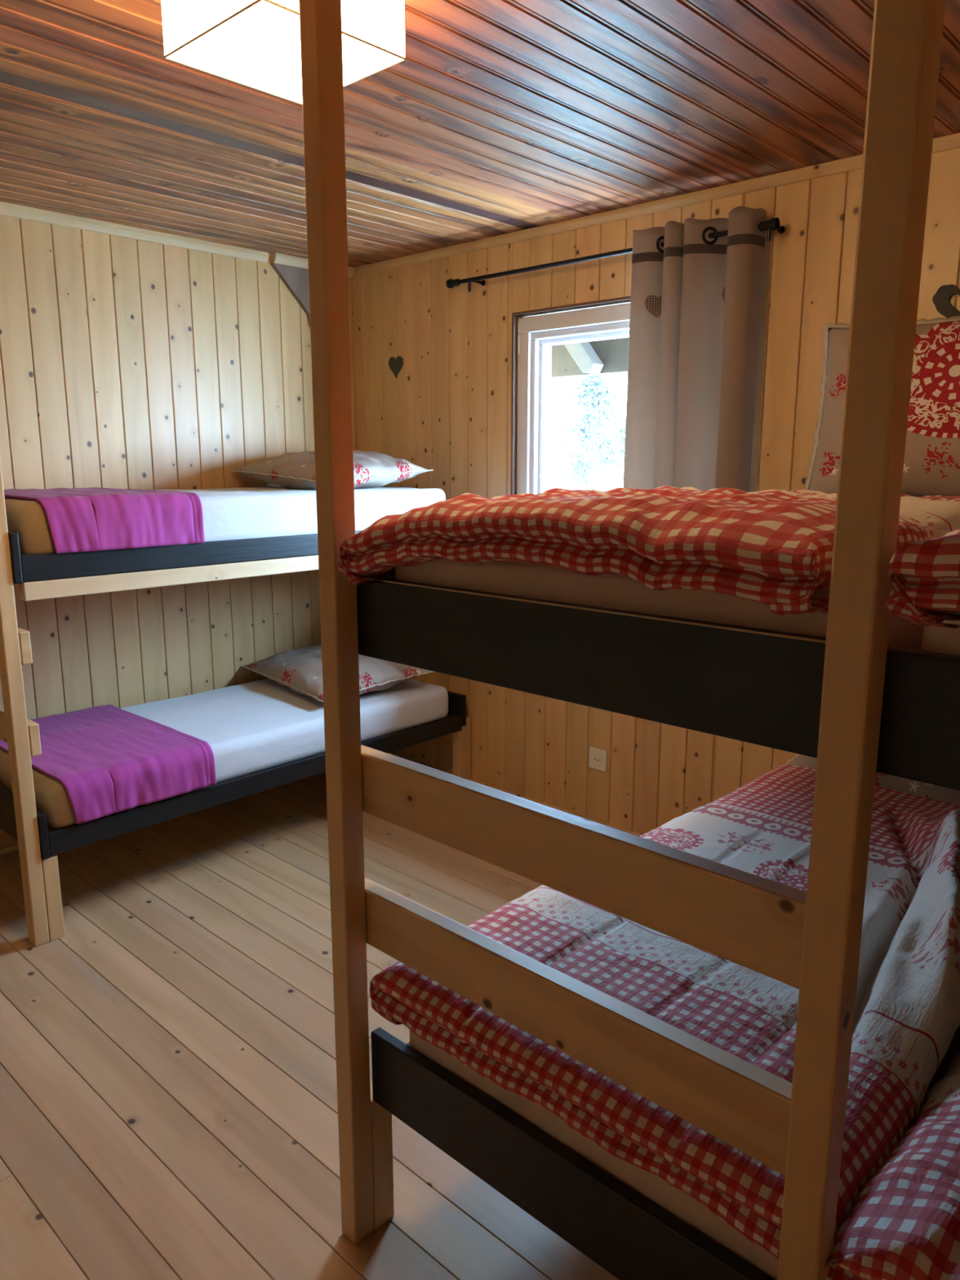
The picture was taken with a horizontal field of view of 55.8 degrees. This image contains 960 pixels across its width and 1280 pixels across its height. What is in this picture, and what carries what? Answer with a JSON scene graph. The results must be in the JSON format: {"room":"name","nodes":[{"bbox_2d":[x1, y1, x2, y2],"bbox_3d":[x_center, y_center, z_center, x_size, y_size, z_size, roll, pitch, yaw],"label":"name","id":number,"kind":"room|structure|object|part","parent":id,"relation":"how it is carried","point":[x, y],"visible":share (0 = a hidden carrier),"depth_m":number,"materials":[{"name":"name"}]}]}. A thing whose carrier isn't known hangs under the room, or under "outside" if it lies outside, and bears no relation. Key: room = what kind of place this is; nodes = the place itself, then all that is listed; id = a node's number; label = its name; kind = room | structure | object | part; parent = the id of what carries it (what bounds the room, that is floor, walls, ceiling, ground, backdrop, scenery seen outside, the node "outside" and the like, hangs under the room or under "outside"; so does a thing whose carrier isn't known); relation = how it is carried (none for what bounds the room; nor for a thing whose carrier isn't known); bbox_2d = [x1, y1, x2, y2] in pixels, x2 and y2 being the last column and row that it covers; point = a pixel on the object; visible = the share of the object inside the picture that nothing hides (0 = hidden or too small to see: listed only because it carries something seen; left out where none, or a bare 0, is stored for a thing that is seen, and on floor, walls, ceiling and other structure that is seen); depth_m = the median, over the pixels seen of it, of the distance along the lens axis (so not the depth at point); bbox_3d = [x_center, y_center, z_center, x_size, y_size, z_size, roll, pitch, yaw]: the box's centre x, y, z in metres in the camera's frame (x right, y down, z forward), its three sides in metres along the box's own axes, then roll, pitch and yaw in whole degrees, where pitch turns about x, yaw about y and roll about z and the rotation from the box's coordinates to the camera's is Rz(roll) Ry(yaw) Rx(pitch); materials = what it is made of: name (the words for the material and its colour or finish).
{"room":"bunk bedroom","nodes":[
{"label":"bunk bedroom","id":0,"kind":"room"},
{"bbox_2d":[0,214,356,848],"bbox_3d":[-2.140,-0.308,3.096,0.160,2.390,4.604,10,15,42],"label":"wall","id":1,"kind":"structure","parent":0,"point":[126,363],"depth_m":3.72,"materials":[{"name":"brown wood"}]},
{"bbox_2d":[0,843,18,854],"bbox_3d":[-2.082,0.866,3.265,0.014,0.022,4.270,10,15,42],"label":"baseboard","id":2,"kind":"structure","parent":1,"relation":"attached to","point":[15,846],"depth_m":3.52,"materials":[{"name":"brown wood"}]},
{"bbox_2d":[0,201,268,262],"bbox_3d":[-2.239,-1.413,2.635,0.020,0.042,3.805,10,15,42],"label":"trim","id":3,"kind":"structure","parent":1,"relation":"attached to","point":[6,209],"depth_m":3.53,"materials":[{"name":"brown wood"}]},
{"bbox_2d":[270,262,310,327],"bbox_3d":[-0.800,-1.571,4.160,0.028,0.250,0.359,10,15,42],"label":"trim","id":4,"kind":"structure","parent":1,"relation":"attached to","point":[295,279],"depth_m":4.10,"materials":[{"name":"grey wood"}]},
{"bbox_2d":[270,252,354,277],"bbox_3d":[-0.763,-1.717,4.157,0.045,0.042,0.439,10,15,42],"label":"trim","id":5,"kind":"structure","parent":1,"relation":"attached to","point":[277,258],"depth_m":4.05,"materials":[{"name":"brown wood"}]},
{"bbox_2d":[0,772,618,1279],"bbox_3d":[-0.497,1.226,1.828,4.750,0.120,4.684,10,15,42],"label":"floor","id":6,"kind":"structure","parent":0,"point":[169,1107],"depth_m":2.25,"materials":[{"name":"beige wood"}]},
{"bbox_2d":[0,457,470,946],"bbox_3d":[-1.002,-0.403,3.575,0.802,2.389,1.981,10,15,42],"label":"bunk bed","id":7,"kind":"object","parent":6,"relation":"on","point":[38,576],"visible":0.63,"depth_m":2.88,"materials":[{"name":"brown wood"}]},
{"bbox_3d":[-1.638,-0.291,2.903,0.797,0.150,0.023,10,15,42],"label":"rail","id":8,"kind":"part","parent":7,"relation":"part of","materials":[{"name":"black paint"}]},
{"bbox_3d":[-1.397,-0.215,2.637,0.055,2.389,0.046,10,15,42],"label":"post","id":9,"kind":"part","parent":7,"relation":"part of","materials":[{"name":"brown wood"}]},
{"bbox_3d":[-1.638,0.557,3.072,0.797,0.146,0.023,10,15,42],"label":"rail","id":10,"kind":"part","parent":7,"relation":"part of","materials":[{"name":"black paint"}]},
{"bbox_3d":[-1.364,0.813,2.878,0.055,0.278,0.047,10,15,42],"label":"support leg","id":11,"kind":"part","parent":7,"relation":"part of","materials":[{"name":"brown wood"}]},
{"bbox_3d":[-0.720,-0.341,3.319,0.023,0.078,1.841,10,15,42],"label":"rail","id":12,"kind":"part","parent":7,"relation":"part of","materials":[{"name":"black paint"}]},
{"bbox_2d":[0,678,448,829],"bbox_3d":[-1.009,0.358,3.716,0.772,0.162,1.775,10,15,42],"label":"mattress","id":13,"kind":"object","parent":7,"relation":"on","point":[256,726],"visible":0.53,"depth_m":3.58,"materials":[{"name":"white fabric"}]},
{"bbox_2d":[0,704,216,824],"bbox_3d":[-1.405,0.424,3.284,0.803,0.151,0.526,10,15,42],"label":"blanket","id":14,"kind":"object","parent":13,"relation":"on","point":[108,759],"visible":0.91,"depth_m":3.11,"materials":[{"name":"purple fabric"}]},
{"bbox_2d":[240,644,433,702],"bbox_3d":[-0.653,0.129,4.106,0.588,0.168,0.728,-10,15,-40],"label":"pillow","id":15,"kind":"object","parent":13,"relation":"on","point":[300,669],"visible":0.57,"depth_m":3.95,"materials":[{"name":"beige fabric"}]},
{"bbox_3d":[-0.653,0.130,4.107,0.589,0.011,0.729,-15,20,-39],"label":"edge trim","id":16,"kind":"part","parent":15,"relation":"part of","materials":[{"name":"beige fabric"}]},
{"bbox_2d":[4,486,445,555],"bbox_3d":[-1.013,-0.496,3.541,0.771,0.178,1.765,10,15,42],"label":"mattress","id":17,"kind":"object","parent":7,"relation":"on","point":[234,513],"visible":0.48,"depth_m":3.26,"materials":[{"name":"white fabric"}]},
{"bbox_2d":[4,487,204,553],"bbox_3d":[-1.397,-0.427,3.122,0.801,0.171,0.535,10,15,42],"label":"blanket","id":18,"kind":"object","parent":17,"relation":"on","point":[91,518],"visible":0.98,"depth_m":2.86,"materials":[{"name":"purple fabric"}]},
{"bbox_2d":[229,450,432,489],"bbox_3d":[-0.648,-0.731,3.916,0.588,0.179,0.708,-10,15,-42],"label":"pillow","id":19,"kind":"object","parent":17,"relation":"on","point":[295,470],"visible":0.64,"depth_m":3.75,"materials":[{"name":"beige fabric"}]},
{"bbox_3d":[-0.649,-0.733,3.916,0.589,0.012,0.709,-15,22,-40],"label":"edge trim","id":20,"kind":"part","parent":19,"relation":"part of","materials":[{"name":"white fabric"}]},
{"bbox_3d":[-0.720,0.506,3.488,0.023,0.076,1.841,10,15,42],"label":"rail","id":21,"kind":"part","parent":7,"relation":"part of","materials":[{"name":"black paint"}]},
{"bbox_3d":[-0.361,0.269,4.402,0.797,0.143,0.022,10,15,42],"label":"head rail","id":22,"kind":"part","parent":7,"relation":"part of","materials":[{"name":"black paint"}]},
{"bbox_3d":[-0.085,0.519,4.216,0.045,0.330,0.074,10,15,42],"label":"support leg","id":23,"kind":"part","parent":7,"relation":"part of","materials":[{"name":"brown wood"}]},
{"bbox_2d":[298,0,959,1279],"bbox_3d":[1.083,-0.018,1.647,1.853,2.389,1.993,10,15,42],"label":"bunk bed","id":24,"kind":"object","parent":6,"relation":"on","point":[860,705],"visible":0.75,"depth_m":1.23,"materials":[{"name":"brown wood"}]},
{"bbox_3d":[-0.241,0.000,1.558,0.046,2.389,0.048,10,15,42],"label":"post","id":25,"kind":"part","parent":24,"relation":"part of","materials":[{"name":"brown wood"}]},
{"bbox_3d":[-0.207,1.021,1.800,0.046,0.292,0.051,10,15,42],"label":"support leg","id":26,"kind":"part","parent":24,"relation":"part of","materials":[{"name":"brown wood"}]},
{"bbox_3d":[0.459,0.930,1.126,1.805,0.147,0.024,10,15,42],"label":"rail","id":27,"kind":"part","parent":24,"relation":"part of","materials":[{"name":"black paint"}]},
{"bbox_3d":[0.443,0.076,0.971,1.849,0.136,0.024,10,15,42],"label":"rail","id":28,"kind":"part","parent":24,"relation":"part of","materials":[{"name":"black paint"}]},
{"bbox_2d":[395,558,924,650],"bbox_3d":[0.777,-0.182,1.936,0.788,0.122,1.880,10,15,42],"label":"mattress","id":29,"kind":"object","parent":24,"relation":"on","point":[623,593],"visible":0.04,"depth_m":1.21,"materials":[{"name":"beige fabric"}]},
{"bbox_2d":[337,485,959,615],"bbox_3d":[0.651,-0.208,1.840,0.808,0.228,1.738,10,15,42],"label":"duvet","id":30,"kind":"object","parent":29,"relation":"on","point":[771,548],"visible":0.87,"depth_m":1.15,"materials":[{"name":"fabric"}]},
{"bbox_2d":[804,315,959,497],"bbox_3d":[1.279,-0.648,2.558,0.689,0.541,0.204,9,14,38],"label":"pillow","id":31,"kind":"object","parent":29,"relation":"on","point":[931,463],"visible":0.42,"depth_m":2.52,"materials":[{"name":"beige fabric"}]},
{"bbox_2d":[409,1025,959,1279],"bbox_3d":[0.783,0.644,2.094,0.775,0.187,1.880,10,15,42],"label":"mattress","id":32,"kind":"object","parent":24,"relation":"on","point":[683,1206],"visible":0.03,"depth_m":1.37,"materials":[{"name":"fabric"}]},
{"bbox_2d":[369,762,959,1259],"bbox_3d":[0.667,0.507,1.940,0.839,0.304,1.658,10,15,42],"label":"duvet","id":33,"kind":"object","parent":32,"relation":"on","point":[907,1015],"visible":0.63,"depth_m":1.52,"materials":[{"name":"fabric"}]},
{"bbox_2d":[787,753,959,804],"bbox_3d":[1.243,0.386,2.664,0.649,0.158,0.359,10,15,42],"label":"pillow","id":34,"kind":"object","parent":32,"relation":"on","point":[930,791],"visible":0.15,"depth_m":2.53,"materials":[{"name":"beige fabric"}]},
{"bbox_3d":[1.243,0.385,2.664,0.649,0.011,0.369,10,29,42],"label":"edge trim","id":35,"kind":"part","parent":34,"relation":"part of","materials":[{"name":"beige fabric"}]},
{"bbox_3d":[0.395,0.117,0.973,0.049,2.389,0.048,10,15,42],"label":"post","id":36,"kind":"part","parent":24,"relation":"part of","materials":[{"name":"brown wood"}]},
{"bbox_2d":[920,613,959,655],"bbox_3d":[1.420,-0.063,1.343,0.872,0.122,1.880,10,15,42],"label":"mattress","id":37,"kind":"object","parent":24,"relation":"on","point":[935,639],"visible":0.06,"depth_m":0.94,"materials":[{"name":"beige fabric"}]},
{"bbox_2d":[884,528,959,628],"bbox_3d":[1.307,-0.128,1.193,0.907,0.170,1.708,10,15,42],"label":"duvet","id":38,"kind":"object","parent":37,"relation":"on","point":[924,575],"visible":1,"depth_m":0.87,"materials":[{"name":"fabric"}]},
{"bbox_3d":[1.419,0.760,1.510,0.878,0.187,1.879,10,15,42],"label":"mattress","id":39,"kind":"object","parent":24,"relation":"on","visible":0},
{"bbox_2d":[824,1048,959,1279],"bbox_3d":[1.296,0.694,1.371,0.940,0.234,1.664,10,15,42],"label":"pillow","id":40,"kind":"object","parent":39,"relation":"on","point":[904,1223],"visible":0.93,"depth_m":1.09,"materials":[{"name":"fabric"}]},
{"bbox_2d":[0,0,959,267],"bbox_3d":[-0.497,-1.251,1.334,4.750,0.150,4.684,10,15,42],"label":"ceiling","id":41,"kind":"structure","parent":0,"point":[540,113],"depth_m":2.41,"materials":[{"name":"brown wood"}]},
{"bbox_2d":[0,70,538,229],"bbox_3d":[-1.251,-1.326,2.041,0.080,0.012,4.284,10,15,42],"label":"trim","id":42,"kind":"structure","parent":41,"relation":"attached to","point":[6,77],"depth_m":2.57,"materials":[{"name":"brown wood"}]},
{"bbox_2d":[160,0,406,105],"bbox_3d":[-0.349,-1.134,1.608,0.311,0.186,0.303,10,15,42],"label":"ceiling lamp","id":43,"kind":"object","parent":41,"relation":"attached to","point":[255,44],"visible":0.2,"depth_m":1.58,"materials":[{"name":"white"}]},
{"bbox_2d":[551,337,629,377],"bbox_3d":[0.603,-1.581,3.691,7.500,0.925,0.346,10,15,42],"label":"roof overhang","id":44,"kind":"object","parent":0,"point":[611,356],"visible":0.14,"depth_m":3.92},
{"bbox_2d":[351,147,959,834],"bbox_3d":[1.024,-0.323,3.171,4.670,2.390,0.160,10,15,42],"label":"wall","id":45,"kind":"structure","parent":0,"point":[446,411],"depth_m":3.67,"materials":[{"name":"brown wood"}]},
{"bbox_2d":[388,355,403,378],"bbox_3d":[-0.392,-1.269,4.221,0.098,0.099,0.005,10,15,42],"label":"heart ornament","id":46,"kind":"object","parent":45,"relation":"attached to","point":[395,365],"visible":1,"depth_m":4.22,"materials":[{"name":"grey fabric"}]},
{"bbox_2d":[387,751,641,836],"bbox_3d":[0.965,0.851,3.341,4.350,0.022,0.014,10,15,42],"label":"baseboard","id":47,"kind":"structure","parent":45,"relation":"attached to","point":[390,753],"depth_m":4.01,"materials":[{"name":"brown wood"}]},
{"bbox_2d":[511,295,631,494],"bbox_3d":[0.546,-0.787,3.515,1.015,1.006,0.190,10,15,42],"label":"window","id":48,"kind":"structure","parent":45,"relation":"in","point":[534,332],"depth_m":3.73,"materials":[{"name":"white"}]},
{"bbox_2d":[588,746,607,772],"bbox_3d":[0.485,0.491,3.729,0.088,0.090,0.011,10,15,42],"label":"wall socket","id":49,"kind":"object","parent":45,"relation":"attached to","point":[597,757],"visible":1,"depth_m":3.72,"materials":[{"name":"white plastic"}]},
{"bbox_2d":[445,217,785,292],"bbox_3d":[0.423,-1.392,3.350,1.455,0.063,0.102,10,15,42],"label":"curtain rod","id":50,"kind":"object","parent":45,"relation":"attached to","point":[774,224],"visible":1,"depth_m":3.36,"materials":[{"name":"black metal"}]},
{"bbox_2d":[622,206,766,492],"bbox_3d":[0.708,-0.781,3.146,0.486,1.259,0.112,10,15,42],"label":"curtain","id":51,"kind":"object","parent":50,"relation":"hanging from","point":[695,299],"visible":0.7,"depth_m":3.07,"materials":[{"name":"fabric"}]},
{"bbox_2d":[352,133,959,276],"bbox_3d":[0.963,-1.464,2.876,4.350,0.035,0.020,10,15,42],"label":"trim","id":52,"kind":"structure","parent":45,"relation":"attached to","point":[948,142],"depth_m":3.19,"materials":[{"name":"brown wood"}]},
{"bbox_2d":[932,284,959,318],"bbox_3d":[1.372,-0.952,2.592,0.149,0.130,0.008,10,15,42],"label":"heart ornament","id":53,"kind":"object","parent":45,"relation":"attached to","point":[941,298],"visible":0.79,"depth_m":2.61,"materials":[{"name":"grey fabric"}]},
{"label":"outside","id":54,"kind":"structure","parent":0,"visible":0},
{"bbox_2d":[549,420,625,491],"bbox_3d":[11.669,-5.031,22.094,30.000,6.992,40.000,10,15,42],"label":"ground","id":55,"kind":"structure","parent":54,"point":[556,471],"depth_m":26.60,"materials":[{"name":"white snow"}]},
{"bbox_2d":[550,373,625,489],"bbox_3d":[2.229,-4.061,18.441,2.663,3.742,2.062,-3,12,-14],"label":"tree","id":56,"kind":"object","parent":55,"relation":"on","point":[597,386],"visible":0.68,"depth_m":18.31,"materials":[{"name":"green plant"}]},
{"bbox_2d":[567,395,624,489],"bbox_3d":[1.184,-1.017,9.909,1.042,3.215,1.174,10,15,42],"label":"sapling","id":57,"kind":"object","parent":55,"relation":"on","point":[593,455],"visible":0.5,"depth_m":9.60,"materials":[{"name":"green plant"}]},
{"bbox_2d":[596,404,626,488],"bbox_3d":[3.053,-3.534,16.786,1.776,3.357,1.307,2,11,9],"label":"tree","id":58,"kind":"object","parent":55,"relation":"on","point":[622,429],"visible":0.1,"depth_m":16.68,"materials":[{"name":"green plant"}]}
]}

